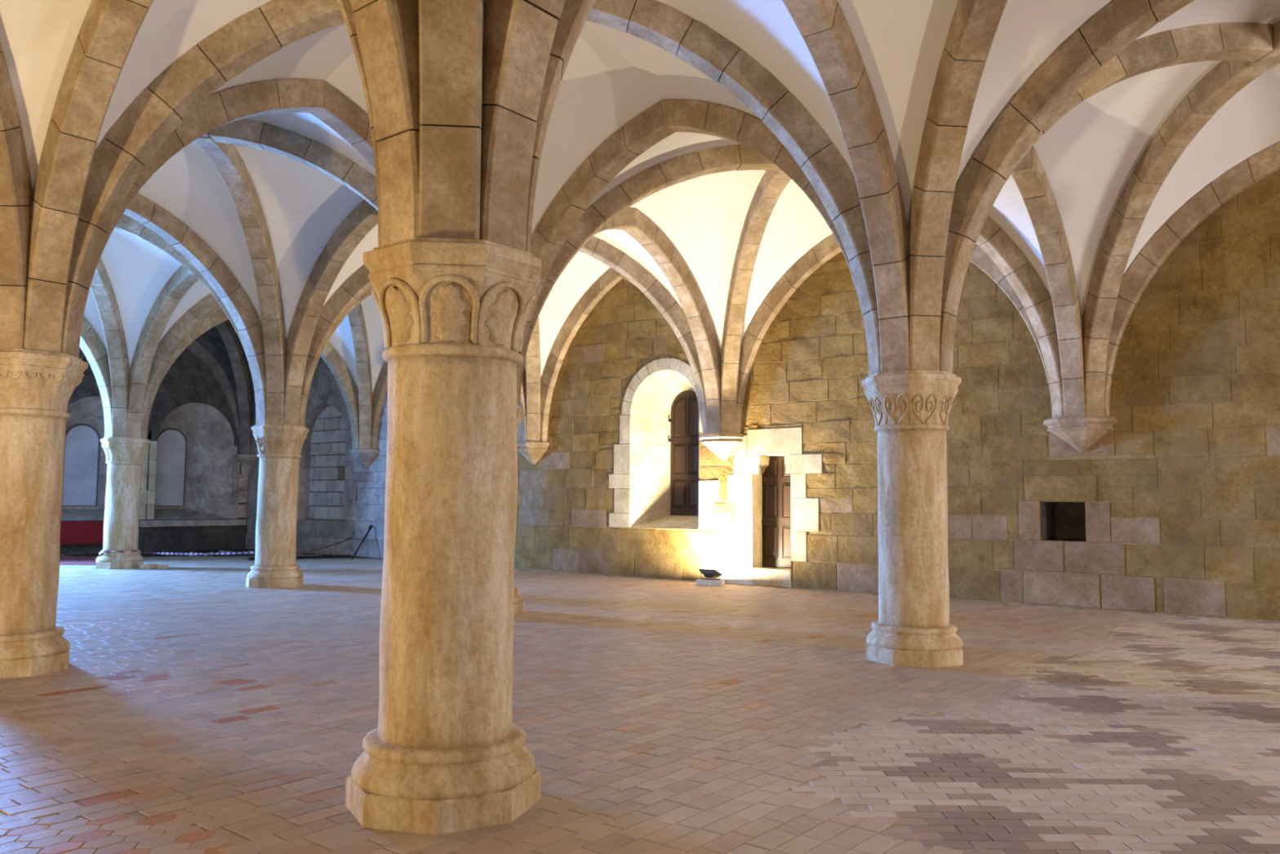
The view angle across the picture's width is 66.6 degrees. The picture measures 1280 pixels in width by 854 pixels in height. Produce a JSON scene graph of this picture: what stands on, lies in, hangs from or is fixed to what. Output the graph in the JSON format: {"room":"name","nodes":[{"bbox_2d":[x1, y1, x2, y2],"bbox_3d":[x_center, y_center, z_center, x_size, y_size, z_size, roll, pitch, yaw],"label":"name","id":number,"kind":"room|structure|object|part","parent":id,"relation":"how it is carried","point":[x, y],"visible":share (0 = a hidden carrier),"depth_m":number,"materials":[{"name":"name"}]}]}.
{"room":"monastery vaulted hall","nodes":[
{"label":"monastery vaulted hall","id":0,"kind":"room"},
{"bbox_2d":[59,348,248,555],"bbox_3d":[-17.367,-0.676,22.358,0.166,7.650,18.635,-3,-6,38],"label":"wall","id":1,"kind":"structure","parent":0,"point":[188,380],"depth_m":27.70,"materials":[{"name":"stone"}]},
{"bbox_2d":[60,395,107,520],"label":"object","id":2,"kind":"structure","parent":1,"relation":"in","point":[85,466],"depth_m":26.50,"materials":[{"name":"grey stone"}]},
{"bbox_3d":[-15.156,2.191,26.441,0.130,0.080,1.020,-3,-6,38],"label":"sill","id":3,"kind":"part","parent":2,"relation":"part of","materials":[{"name":"grey stone"}]},
{"bbox_2d":[78,340,239,453],"bbox_3d":[-13.672,-1.203,27.074,0.300,3.708,5.985,-3,-6,38],"label":"rib","id":4,"kind":"object","parent":1,"relation":"attached to","point":[195,348],"visible":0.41,"depth_m":28.61,"materials":[{"name":"grey stone"}]},
{"bbox_2d":[154,402,234,519],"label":"window","id":5,"kind":"structure","parent":1,"relation":"in","point":[194,468],"depth_m":28.76,"materials":[{"name":"grey stone"}]},
{"bbox_3d":[-13.635,2.347,28.342,0.130,0.080,1.000,-3,-6,38],"label":"sill","id":6,"kind":"part","parent":5,"relation":"part of","materials":[{"name":"grey stone"}]},
{"bbox_2d":[235,453,257,471],"bbox_3d":[-11.774,1.090,29.311,0.912,0.500,0.912,-3,-6,38],"label":"corbel","id":7,"kind":"object","parent":1,"relation":"attached to","point":[246,461],"visible":0.7,"depth_m":28.97,"materials":[{"name":"grey stone"}]},
{"bbox_3d":[-11.772,0.936,29.322,0.912,0.190,0.912,-3,-6,38],"label":"moulding","id":8,"kind":"part","parent":7,"relation":"part of","materials":[{"name":"grey stone"}]},
{"bbox_2d":[0,549,1279,853],"bbox_3d":[-3.859,2.468,11.235,37.750,0.212,20.535,-3,-6,38],"label":"floor","id":9,"kind":"structure","parent":0,"point":[195,708],"depth_m":6.80,"materials":[{"name":"tile"}]},
{"bbox_2d":[0,348,88,678],"bbox_3d":[-5.625,0.760,8.813,0.984,2.845,0.984,-3,-6,38],"label":"column","id":10,"kind":"structure","parent":9,"relation":"on","point":[37,388],"depth_m":8.59,"materials":[{"name":"stone"}]},
{"bbox_3d":[-5.634,1.920,8.726,0.926,0.208,0.926,-3,-6,38],"label":"moulding","id":11,"kind":"part","parent":10,"relation":"part of","materials":[{"name":"stone"}]},
{"bbox_2d":[59,555,97,564],"bbox_3d":[-14.722,3.173,22.987,4.044,0.032,3.262,2,-5,-22],"label":"floor mat","id":12,"kind":"object","parent":9,"relation":"on","point":[63,561],"visible":0.13,"depth_m":22.75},
{"bbox_2d":[59,520,103,544],"bbox_3d":[-14.540,2.923,25.574,0.090,0.900,2.150,-3,-6,38],"label":"board","id":13,"kind":"object","parent":9,"relation":"on","point":[73,532],"visible":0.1,"depth_m":25.46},
{"bbox_2d":[95,436,150,568],"bbox_3d":[-11.372,1.668,21.417,0.984,2.845,0.984,-3,-6,38],"label":"column","id":14,"kind":"structure","parent":9,"relation":"on","point":[124,455],"depth_m":21.14,"materials":[{"name":"stone"}]},
{"bbox_2d":[59,551,106,559],"bbox_3d":[-8.531,1.937,15.082,0.050,0.700,13.350,3,-5,-26],"label":"barrier tape","id":15,"kind":"object","parent":14,"relation":"attached to","point":[61,555],"visible":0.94,"depth_m":12.75,"materials":[{"name":"red plastic"}]},
{"bbox_3d":[-11.381,2.828,21.330,0.926,0.208,0.926,-3,-6,38],"label":"moulding","id":16,"kind":"part","parent":14,"relation":"part of","materials":[{"name":"stone"}]},
{"bbox_2d":[100,549,139,551],"bbox_3d":[-11.380,2.708,21.339,0.772,0.040,0.772,-3,-6,38],"label":"barrier tape","id":17,"kind":"object","parent":14,"relation":"on","point":[102,549],"visible":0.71,"depth_m":21.03,"materials":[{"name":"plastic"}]},
{"bbox_2d":[140,551,255,555],"bbox_3d":[-8.890,2.493,19.378,5.885,0.293,0.041,-4,-6,45],"label":"barrier tape","id":18,"kind":"object","parent":14,"relation":"attached to","point":[142,552],"visible":0.98,"depth_m":19.19,"materials":[{"name":"red plastic"}]},
{"bbox_2d":[139,563,159,568],"bbox_3d":[-10.615,3.014,21.074,0.220,0.100,0.340,-1,-4,16],"label":"stone block","id":19,"kind":"object","parent":9,"relation":"on","point":[149,566],"visible":1,"depth_m":20.94,"materials":[{"name":"stone"}]},
{"bbox_2d":[156,564,168,568],"bbox_3d":[-10.370,3.034,21.172,0.220,0.080,0.160,2,-5,-23],"label":"stone block","id":20,"kind":"object","parent":9,"relation":"on","point":[164,566],"visible":1,"depth_m":21.10,"materials":[{"name":"stone"}]},
{"bbox_2d":[213,551,255,556],"bbox_3d":[-10.590,3.391,26.065,1.476,0.099,0.350,2,-5,-23],"label":"plank","id":21,"kind":"object","parent":9,"relation":"on","point":[242,554],"visible":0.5,"depth_m":25.81,"materials":[{"name":"grey wood"}]},
{"bbox_2d":[245,423,308,588],"bbox_3d":[-6.448,1.398,17.335,0.984,2.845,0.984,-3,-6,38],"label":"column","id":22,"kind":"structure","parent":9,"relation":"on","point":[279,446],"depth_m":17.05,"materials":[{"name":"stone"}]},
{"bbox_3d":[-6.457,2.558,17.248,0.926,0.208,0.926,-3,-6,38],"label":"moulding","id":23,"kind":"part","parent":22,"relation":"part of","materials":[{"name":"stone"}]},
{"bbox_2d":[296,537,352,554],"bbox_3d":[-7.018,2.649,21.698,0.041,0.098,8.227,1,-4,-8],"label":"barrier tape","id":24,"kind":"object","parent":22,"relation":"attached to","point":[348,539],"visible":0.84,"depth_m":21.44,"materials":[{"name":"red plastic"}]},
{"bbox_2d":[248,555,351,559],"bbox_3d":[-8.649,3.329,24.852,2.534,0.069,0.160,3,-5,-34],"label":"plank","id":25,"kind":"object","parent":9,"relation":"on","point":[317,556],"visible":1,"depth_m":25.06,"materials":[{"name":"grey wood"}]},
{"bbox_2d":[351,524,373,559],"bbox_3d":[-7.152,2.958,25.057,0.594,0.889,0.089,5,-6,-44],"label":"bar","id":26,"kind":"object","parent":9,"relation":"on","point":[370,527],"visible":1,"depth_m":25.05,"materials":[{"name":"grey metal"}]},
{"bbox_2d":[345,237,541,835],"bbox_3d":[-0.994,0.516,5.102,0.984,2.845,0.984,-3,-6,38],"label":"column","id":27,"kind":"structure","parent":9,"relation":"on","point":[446,753],"depth_m":4.81,"materials":[{"name":"stone"}]},
{"bbox_3d":[-1.003,1.676,5.014,0.926,0.208,0.926,-3,-6,38],"label":"moulding","id":28,"kind":"part","parent":27,"relation":"part of","materials":[{"name":"stone"}]},
{"bbox_2d":[513,405,524,615],"bbox_3d":[-2.070,1.135,13.419,0.984,2.845,0.984,-3,-6,38],"label":"column","id":29,"kind":"structure","parent":9,"relation":"on","point":[518,606],"depth_m":13.28,"materials":[{"name":"stone"}]},
{"bbox_3d":[-2.079,2.296,13.332,0.926,0.208,0.926,-3,-6,38],"label":"moulding","id":30,"kind":"part","parent":29,"relation":"part of","materials":[{"name":"stone"}]},
{"bbox_2d":[695,578,724,586],"bbox_3d":[1.300,2.873,18.024,0.500,0.105,0.240,-1,-5,18],"label":"concrete block","id":31,"kind":"object","parent":9,"relation":"on","point":[699,581],"visible":1,"depth_m":17.91,"materials":[{"name":"white concrete"}]},
{"bbox_2d":[698,568,722,579],"bbox_3d":[1.308,2.724,18.044,0.404,0.197,0.271,-2,-5,33],"label":"floodlight","id":32,"kind":"object","parent":31,"relation":"on","point":[709,574],"visible":1,"depth_m":17.96,"materials":[{"name":"grey metal"}]},
{"bbox_2d":[861,370,963,667],"bbox_3d":[2.733,0.897,9.778,0.984,2.845,0.984,-3,-6,38],"label":"column","id":33,"kind":"structure","parent":9,"relation":"on","point":[911,409],"depth_m":9.49,"materials":[{"name":"stone"}]},
{"bbox_3d":[2.724,2.058,9.691,0.926,0.208,0.926,-3,-6,38],"label":"moulding","id":34,"kind":"part","parent":33,"relation":"part of","materials":[{"name":"stone"}]},
{"bbox_2d":[0,0,1279,405],"bbox_3d":[-3.687,-2.473,11.373,35.252,4.028,18.335,-3,-6,38],"label":"ceiling","id":35,"kind":"structure","parent":0,"point":[1088,157],"depth_m":12.51,"materials":[{"name":"white paint"}]},
{"bbox_2d":[0,42,32,349],"bbox_3d":[-5.199,-2.945,4.821,0.308,3.959,8.398,1,-4,-5],"label":"rib","id":36,"kind":"object","parent":35,"relation":"attached to","point":[15,184],"visible":0.81,"depth_m":8.50,"materials":[{"name":"stone"}]},
{"bbox_2d":[23,0,153,353],"bbox_3d":[-3.285,-2.564,7.199,5.781,3.588,0.321,-3,-6,38],"label":"rib","id":37,"kind":"object","parent":35,"relation":"attached to","point":[108,30],"visible":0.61,"depth_m":8.51,"materials":[{"name":"stone"}]},
{"bbox_2d":[79,346,105,437],"bbox_3d":[-15.334,-1.817,20.740,8.045,3.952,0.463,1,-4,-12],"label":"rib","id":38,"kind":"object","parent":35,"relation":"attached to","point":[79,346],"visible":0.12,"depth_m":21.32,"materials":[{"name":"stone"}]},
{"bbox_2d":[80,315,112,437],"bbox_3d":[-13.057,-1.747,18.983,0.300,3.584,6.206,-2,-5,32],"label":"rib","id":39,"kind":"object","parent":35,"relation":"attached to","point":[91,343],"visible":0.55,"depth_m":21.02,"materials":[{"name":"stone"}]},
{"bbox_2d":[90,258,129,437],"bbox_3d":[-10.724,-2.073,17.176,0.366,3.997,8.952,1,-4,-7],"label":"rib","id":40,"kind":"object","parent":35,"relation":"attached to","point":[101,287],"visible":0.5,"depth_m":20.80,"materials":[{"name":"stone"}]},
{"bbox_2d":[126,264,198,438],"bbox_3d":[-8.885,-1.667,19.618,6.241,3.583,0.300,-3,-6,40],"label":"rib","id":41,"kind":"object","parent":35,"relation":"attached to","point":[183,279],"visible":0.36,"depth_m":20.96,"materials":[{"name":"stone"}]},
{"bbox_2d":[114,213,256,424],"bbox_3d":[-10.602,-2.065,17.013,8.289,3.958,0.411,1,-4,-9],"label":"rib","id":42,"kind":"object","parent":35,"relation":"attached to","point":[126,224],"visible":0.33,"depth_m":17.29,"materials":[{"name":"stone"}]},
{"bbox_2d":[123,193,266,424],"bbox_3d":[-8.298,-2.003,15.115,0.300,3.585,6.042,-3,-5,37],"label":"rib","id":43,"kind":"object","parent":35,"relation":"attached to","point":[184,240],"visible":0.65,"depth_m":16.53,"materials":[{"name":"stone"}]},
{"bbox_2d":[78,346,351,437],"bbox_3d":[-11.384,-1.443,25.338,8.357,3.960,0.461,1,-4,-8],"label":"rib","id":44,"kind":"object","parent":35,"relation":"attached to","point":[81,352],"visible":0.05,"depth_m":25.58,"materials":[{"name":"grey stone"}]},
{"bbox_2d":[84,79,375,306],"bbox_3d":[-3.823,-2.255,11.358,0.300,3.590,5.671,-3,-5,37],"label":"rib","id":45,"kind":"object","parent":35,"relation":"attached to","point":[317,98],"visible":0.42,"depth_m":10.81,"materials":[{"name":"stone"}]},
{"bbox_2d":[215,319,252,454],"bbox_3d":[-11.510,-1.421,25.578,0.379,3.951,7.684,1,-4,-3],"label":"rib","id":46,"kind":"object","parent":35,"relation":"attached to","point":[226,330],"visible":0.4,"depth_m":28.48,"materials":[{"name":"grey stone"}]},
{"bbox_2d":[194,132,286,424],"bbox_3d":[-6.039,-2.311,13.328,0.355,3.963,8.429,1,-4,-5],"label":"rib","id":47,"kind":"object","parent":35,"relation":"attached to","point":[225,157],"visible":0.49,"depth_m":16.19,"materials":[{"name":"stone"}]},
{"bbox_2d":[146,307,359,448],"bbox_3d":[-9.253,-1.362,23.733,5.744,3.588,0.300,5,-6,-45],"label":"rib","id":48,"kind":"object","parent":35,"relation":"attached to","point":[347,385],"visible":0.46,"depth_m":25.05,"materials":[{"name":"stone"}]},
{"bbox_2d":[208,118,377,210],"bbox_3d":[-6.112,-2.315,13.206,8.036,3.952,0.369,1,-4,-7],"label":"rib","id":49,"kind":"object","parent":35,"relation":"attached to","point":[246,132],"visible":0.33,"depth_m":13.38,"materials":[{"name":"stone"}]},
{"bbox_2d":[139,293,517,441],"bbox_3d":[-6.846,-1.685,21.803,8.847,3.980,0.362,1,-4,-2],"label":"rib","id":50,"kind":"object","parent":35,"relation":"attached to","point":[193,317],"visible":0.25,"depth_m":21.59,"materials":[{"name":"stone"}]},
{"bbox_2d":[283,200,377,425],"bbox_3d":[-4.234,-1.936,15.619,5.720,3.589,0.300,-3,-6,42],"label":"rib","id":51,"kind":"object","parent":35,"relation":"attached to","point":[364,217],"visible":0.4,"depth_m":16.82,"materials":[{"name":"stone"}]},
{"bbox_2d":[336,0,381,246],"bbox_3d":[-5.186,-2.945,4.799,8.352,3.957,0.314,1,-4,-8],"label":"rib","id":52,"kind":"object","parent":35,"relation":"attached to","point":[344,6],"visible":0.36,"depth_m":5.07,"materials":[{"name":"stone"}]},
{"bbox_2d":[347,302,372,448],"bbox_3d":[-6.802,-1.679,21.705,0.322,3.954,8.128,1,-4,-5],"label":"rib","id":53,"kind":"object","parent":35,"relation":"attached to","point":[356,317],"visible":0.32,"depth_m":24.93,"materials":[{"name":"stone"}]},
{"bbox_2d":[349,0,420,245],"bbox_3d":[-2.889,-2.881,2.951,0.310,3.586,5.988,-3,-6,38],"label":"rib","id":54,"kind":"object","parent":35,"relation":"attached to","point":[387,30],"visible":0.68,"depth_m":4.86,"materials":[{"name":"stone"}]},
{"bbox_2d":[322,285,526,441],"bbox_3d":[-4.387,-1.622,19.780,0.300,3.587,5.850,-4,-6,43],"label":"rib","id":55,"kind":"object","parent":35,"relation":"attached to","point":[522,431],"visible":0.13,"depth_m":21.48,"materials":[{"name":"stone"}]},
{"bbox_2d":[417,0,484,239],"bbox_3d":[-0.592,-3.186,1.137,0.303,3.956,8.338,1,-4,-5],"label":"rib","id":56,"kind":"object","parent":35,"relation":"attached to","point":[451,32],"visible":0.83,"depth_m":4.81,"materials":[{"name":"stone"}]},
{"bbox_2d":[61,0,880,375],"bbox_3d":[-1.419,-2.558,9.545,8.256,3.956,0.312,1,-4,-7],"label":"rib","id":57,"kind":"object","parent":35,"relation":"attached to","point":[119,159],"visible":0.71,"depth_m":9.39,"materials":[{"name":"stone"}]},
{"bbox_2d":[298,235,706,433],"bbox_3d":[-2.382,-1.915,18.115,8.000,3.952,0.490,1,-4,-9],"label":"rib","id":58,"kind":"object","parent":35,"relation":"attached to","point":[358,282],"visible":0.56,"depth_m":18.34,"materials":[{"name":"stone"}]},
{"bbox_2d":[479,0,565,251],"bbox_3d":[1.322,-2.808,3.516,5.706,3.589,0.308,-3,-6,38],"label":"rib","id":59,"kind":"object","parent":35,"relation":"attached to","point":[519,34],"visible":0.76,"depth_m":4.93,"materials":[{"name":"stone"}]},
{"bbox_2d":[525,316,541,441],"bbox_3d":[-2.244,-1.941,17.834,0.392,3.963,8.197,1,-4,-2],"label":"rib","id":60,"kind":"object","parent":35,"relation":"attached to","point":[533,377],"visible":0.18,"depth_m":21.36,"materials":[{"name":"stone"}]},
{"bbox_2d":[525,0,595,253],"bbox_3d":[3.209,-2.798,5.884,8.262,3.955,0.308,1,-4,-7],"label":"rib","id":61,"kind":"object","parent":35,"relation":"attached to","point":[575,13],"visible":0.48,"depth_m":5.21,"materials":[{"name":"stone"}]},
{"bbox_2d":[594,208,720,433],"bbox_3d":[-0.210,-1.856,16.241,0.300,3.584,6.185,-3,-5,35],"label":"rib","id":62,"kind":"object","parent":35,"relation":"attached to","point":[632,221],"visible":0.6,"depth_m":17.72,"materials":[{"name":"stone"}]},
{"bbox_2d":[516,99,869,405],"bbox_3d":[0.356,-2.185,11.841,5.872,3.587,0.300,-3,-5,37],"label":"rib","id":63,"kind":"object","parent":35,"relation":"attached to","point":[666,117],"visible":0.56,"depth_m":12.08,"materials":[{"name":"stone"}]},
{"bbox_2d":[720,168,791,432],"bbox_3d":[2.217,-2.173,14.438,0.346,3.982,8.740,1,-4,-7],"label":"rib","id":64,"kind":"object","parent":35,"relation":"attached to","point":[772,184],"visible":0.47,"depth_m":17.49,"materials":[{"name":"stone"}]},
{"bbox_2d":[518,144,1063,417],"bbox_3d":[2.305,-2.177,14.299,8.634,3.971,0.394,1,-4,-8],"label":"rib","id":65,"kind":"object","parent":35,"relation":"attached to","point":[1024,278],"visible":0.62,"depth_m":14.20,"materials":[{"name":"stone"}]},
{"bbox_2d":[782,0,910,372],"bbox_3d":[0.894,-2.495,7.682,0.310,3.587,5.832,-3,-6,38],"label":"rib","id":66,"kind":"object","parent":35,"relation":"attached to","point":[824,28],"visible":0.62,"depth_m":9.24,"materials":[{"name":"stone"}]},
{"bbox_2d":[907,0,1007,370],"bbox_3d":[3.193,-2.798,5.869,0.312,3.954,8.239,1,-4,-6],"label":"rib","id":67,"kind":"object","parent":35,"relation":"attached to","point":[974,24],"visible":0.93,"depth_m":9.15,"materials":[{"name":"stone"}]},
{"bbox_2d":[1011,145,1085,417],"bbox_3d":[4.712,-2.107,12.415,0.300,3.585,6.035,-3,-6,39],"label":"rib","id":68,"kind":"object","parent":35,"relation":"attached to","point":[1029,175],"visible":0.41,"depth_m":14.00,"materials":[{"name":"stone"}]},
{"bbox_2d":[939,0,1195,373],"bbox_3d":[5.071,-2.424,8.212,5.716,3.589,0.300,-3,-5,38],"label":"rib","id":69,"kind":"object","parent":35,"relation":"attached to","point":[1120,23],"visible":0.88,"depth_m":9.24,"materials":[{"name":"stone"}]},
{"bbox_2d":[955,22,1272,316],"bbox_3d":[6.987,-2.413,10.620,8.379,3.958,0.302,1,-4,-8],"label":"rib","id":70,"kind":"object","parent":35,"relation":"attached to","point":[1234,41],"visible":0.41,"depth_m":10.44,"materials":[{"name":"stone"}]},
{"bbox_2d":[1082,20,1279,416],"bbox_3d":[7.016,-2.411,10.621,0.319,3.955,8.302,1,-4,-5],"label":"rib","id":71,"kind":"object","parent":35,"relation":"attached to","point":[1227,78],"visible":0.88,"depth_m":13.19,"materials":[{"name":"stone"}]},
{"bbox_2d":[244,168,1279,622],"bbox_3d":[2.184,-0.806,18.646,35.250,7.650,0.568,-3,-6,38],"label":"wall","id":72,"kind":"structure","parent":0,"point":[1175,510],"depth_m":15.60,"materials":[{"name":"stone"}]},
{"bbox_2d":[250,400,257,454],"bbox_3d":[-9.458,-1.130,27.641,5.720,3.712,0.300,-3,-6,38],"label":"rib","id":73,"kind":"object","parent":72,"relation":"attached to","point":[253,443],"visible":0.06,"depth_m":29.02,"materials":[{"name":"grey stone"}]},
{"bbox_2d":[348,448,377,468],"bbox_3d":[-7.176,0.849,25.654,0.912,0.500,0.912,-3,-6,38],"label":"corbel","id":74,"kind":"object","parent":72,"relation":"attached to","point":[365,457],"visible":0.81,"depth_m":25.34,"materials":[{"name":"grey stone"}]},
{"bbox_3d":[-7.174,0.695,25.665,0.912,0.190,0.912,-3,-6,38],"label":"moulding","id":75,"kind":"part","parent":74,"relation":"part of","materials":[{"name":"grey stone"}]},
{"bbox_2d":[371,361,387,448],"bbox_3d":[-4.755,-1.374,23.899,5.990,3.708,0.300,-3,-6,38],"label":"rib","id":76,"kind":"object","parent":72,"relation":"attached to","point":[381,386],"visible":0.2,"depth_m":25.33,"materials":[{"name":"stone"}]},
{"bbox_2d":[516,441,549,464],"bbox_3d":[-2.366,0.598,21.828,0.912,0.500,0.912,-3,-6,38],"label":"corbel","id":77,"kind":"object","parent":72,"relation":"attached to","point":[532,451],"visible":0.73,"depth_m":21.51,"materials":[{"name":"stone"}]},
{"bbox_3d":[-2.365,0.443,21.840,0.912,0.190,0.912,-3,-6,38],"label":"moulding","id":78,"kind":"part","parent":77,"relation":"part of","materials":[{"name":"stone"}]},
{"bbox_2d":[540,267,635,441],"bbox_3d":[-0.362,-1.615,20.407,4.924,3.730,0.300,-3,-6,38],"label":"rib","id":79,"kind":"object","parent":72,"relation":"attached to","point":[611,277],"visible":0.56,"depth_m":21.27,"materials":[{"name":"stone"}]},
{"bbox_2d":[630,369,699,528],"bbox_3d":[0.736,0.465,19.885,1.720,3.180,0.820,-3,-6,38],"label":"window","id":80,"kind":"structure","parent":72,"relation":"in","point":[665,433],"depth_m":20.19,"materials":[{"name":"paint"}]},
{"bbox_3d":[0.816,1.380,20.175,0.320,0.560,0.030,-3,-6,38],"label":"raised panel","id":81,"kind":"part","parent":80,"relation":"part of","materials":[{"name":"brown paint"}]},
{"bbox_3d":[0.822,0.672,20.229,0.320,0.620,0.030,-3,-6,38],"label":"raised panel","id":82,"kind":"part","parent":80,"relation":"part of","materials":[{"name":"brown paint"}]},
{"bbox_3d":[0.829,-0.196,20.294,0.320,0.840,0.030,-3,-6,38],"label":"raised panel","id":83,"kind":"part","parent":80,"relation":"part of","materials":[{"name":"brown paint"}]},
{"bbox_2d":[670,391,698,515],"bbox_3d":[1.000,0.534,20.149,0.850,2.565,0.070,-3,-6,38],"label":"shutter","id":84,"kind":"object","parent":80,"relation":"attached to","point":[684,407],"depth_m":20.16,"materials":[{"name":"brown paint"}]},
{"bbox_3d":[1.127,0.656,19.986,0.320,0.620,0.030,-3,-6,38],"label":"raised panel","id":85,"kind":"part","parent":80,"relation":"part of","materials":[{"name":"brown paint"}]},
{"bbox_3d":[1.121,1.364,19.933,0.320,0.560,0.030,-3,-6,38],"label":"raised panel","id":86,"kind":"part","parent":80,"relation":"part of","materials":[{"name":"brown paint"}]},
{"bbox_3d":[1.133,-0.212,20.052,0.320,0.840,0.030,-3,-6,38],"label":"raised panel","id":87,"kind":"part","parent":80,"relation":"part of","materials":[{"name":"brown paint"}]},
{"bbox_2d":[698,432,744,460],"bbox_3d":[1.609,0.389,18.666,0.912,0.500,0.912,-3,-6,38],"label":"corbel","id":88,"kind":"object","parent":72,"relation":"attached to","point":[722,444],"visible":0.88,"depth_m":18.37,"materials":[{"name":"stone"}]},
{"bbox_3d":[1.610,0.235,18.678,0.912,0.190,0.912,-3,-6,38],"label":"moulding","id":89,"kind":"part","parent":88,"relation":"part of","materials":[{"name":"stone"}]},
{"bbox_2d":[752,453,791,569],"bbox_3d":[2.524,1.550,18.074,0.900,2.130,0.396,-3,-6,38],"label":"door","id":90,"kind":"structure","parent":72,"relation":"in","point":[771,487],"depth_m":18.23,"materials":[{"name":"wood"}]},
{"bbox_3d":[2.458,1.388,18.323,0.300,0.630,0.030,-3,-6,38],"label":"raised panel","id":91,"kind":"part","parent":90,"relation":"part of","materials":[{"name":"brown paint"}]},
{"bbox_3d":[2.452,2.151,18.266,0.300,0.600,0.030,-3,-6,38],"label":"raised panel","id":92,"kind":"part","parent":90,"relation":"part of","materials":[{"name":"brown paint"}]},
{"bbox_3d":[2.462,0.775,18.370,0.300,0.360,0.030,-3,-6,38],"label":"raised panel","id":93,"kind":"part","parent":90,"relation":"part of","materials":[{"name":"brown paint"}]},
{"bbox_3d":[2.775,0.758,18.121,0.300,0.360,0.030,-3,-6,38],"label":"raised panel","id":94,"kind":"part","parent":90,"relation":"part of","materials":[{"name":"brown paint"}]},
{"bbox_3d":[2.771,1.371,18.075,0.300,0.630,0.030,-3,-6,38],"label":"raised panel","id":95,"kind":"part","parent":90,"relation":"part of","materials":[{"name":"brown paint"}]},
{"bbox_3d":[2.765,2.134,18.017,0.300,0.600,0.030,-3,-6,38],"label":"raised panel","id":96,"kind":"part","parent":90,"relation":"part of","materials":[{"name":"brown paint"}]},
{"bbox_2d":[736,233,1050,433],"bbox_3d":[4.146,-1.839,16.820,6.286,3.705,0.300,-3,-6,38],"label":"rib","id":97,"kind":"object","parent":72,"relation":"attached to","point":[828,247],"visible":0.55,"depth_m":17.80,"materials":[{"name":"stone"}]},
{"bbox_2d":[1043,416,1117,452],"bbox_3d":[6.650,0.125,14.657,0.989,0.500,0.989,-3,-6,38],"label":"corbel","id":98,"kind":"object","parent":72,"relation":"attached to","point":[1081,433],"visible":0.96,"depth_m":14.37,"materials":[{"name":"stone"}]},
{"bbox_3d":[6.651,-0.029,14.669,0.989,0.190,0.989,-3,-6,38],"label":"moulding","id":99,"kind":"part","parent":98,"relation":"part of","materials":[{"name":"stone"}]},
{"bbox_2d":[1104,142,1279,416],"bbox_3d":[8.940,-2.094,13.007,5.656,3.713,0.300,-3,-6,38],"label":"rib","id":100,"kind":"object","parent":72,"relation":"attached to","point":[1266,162],"visible":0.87,"depth_m":13.93,"materials":[{"name":"stone"}]}
]}

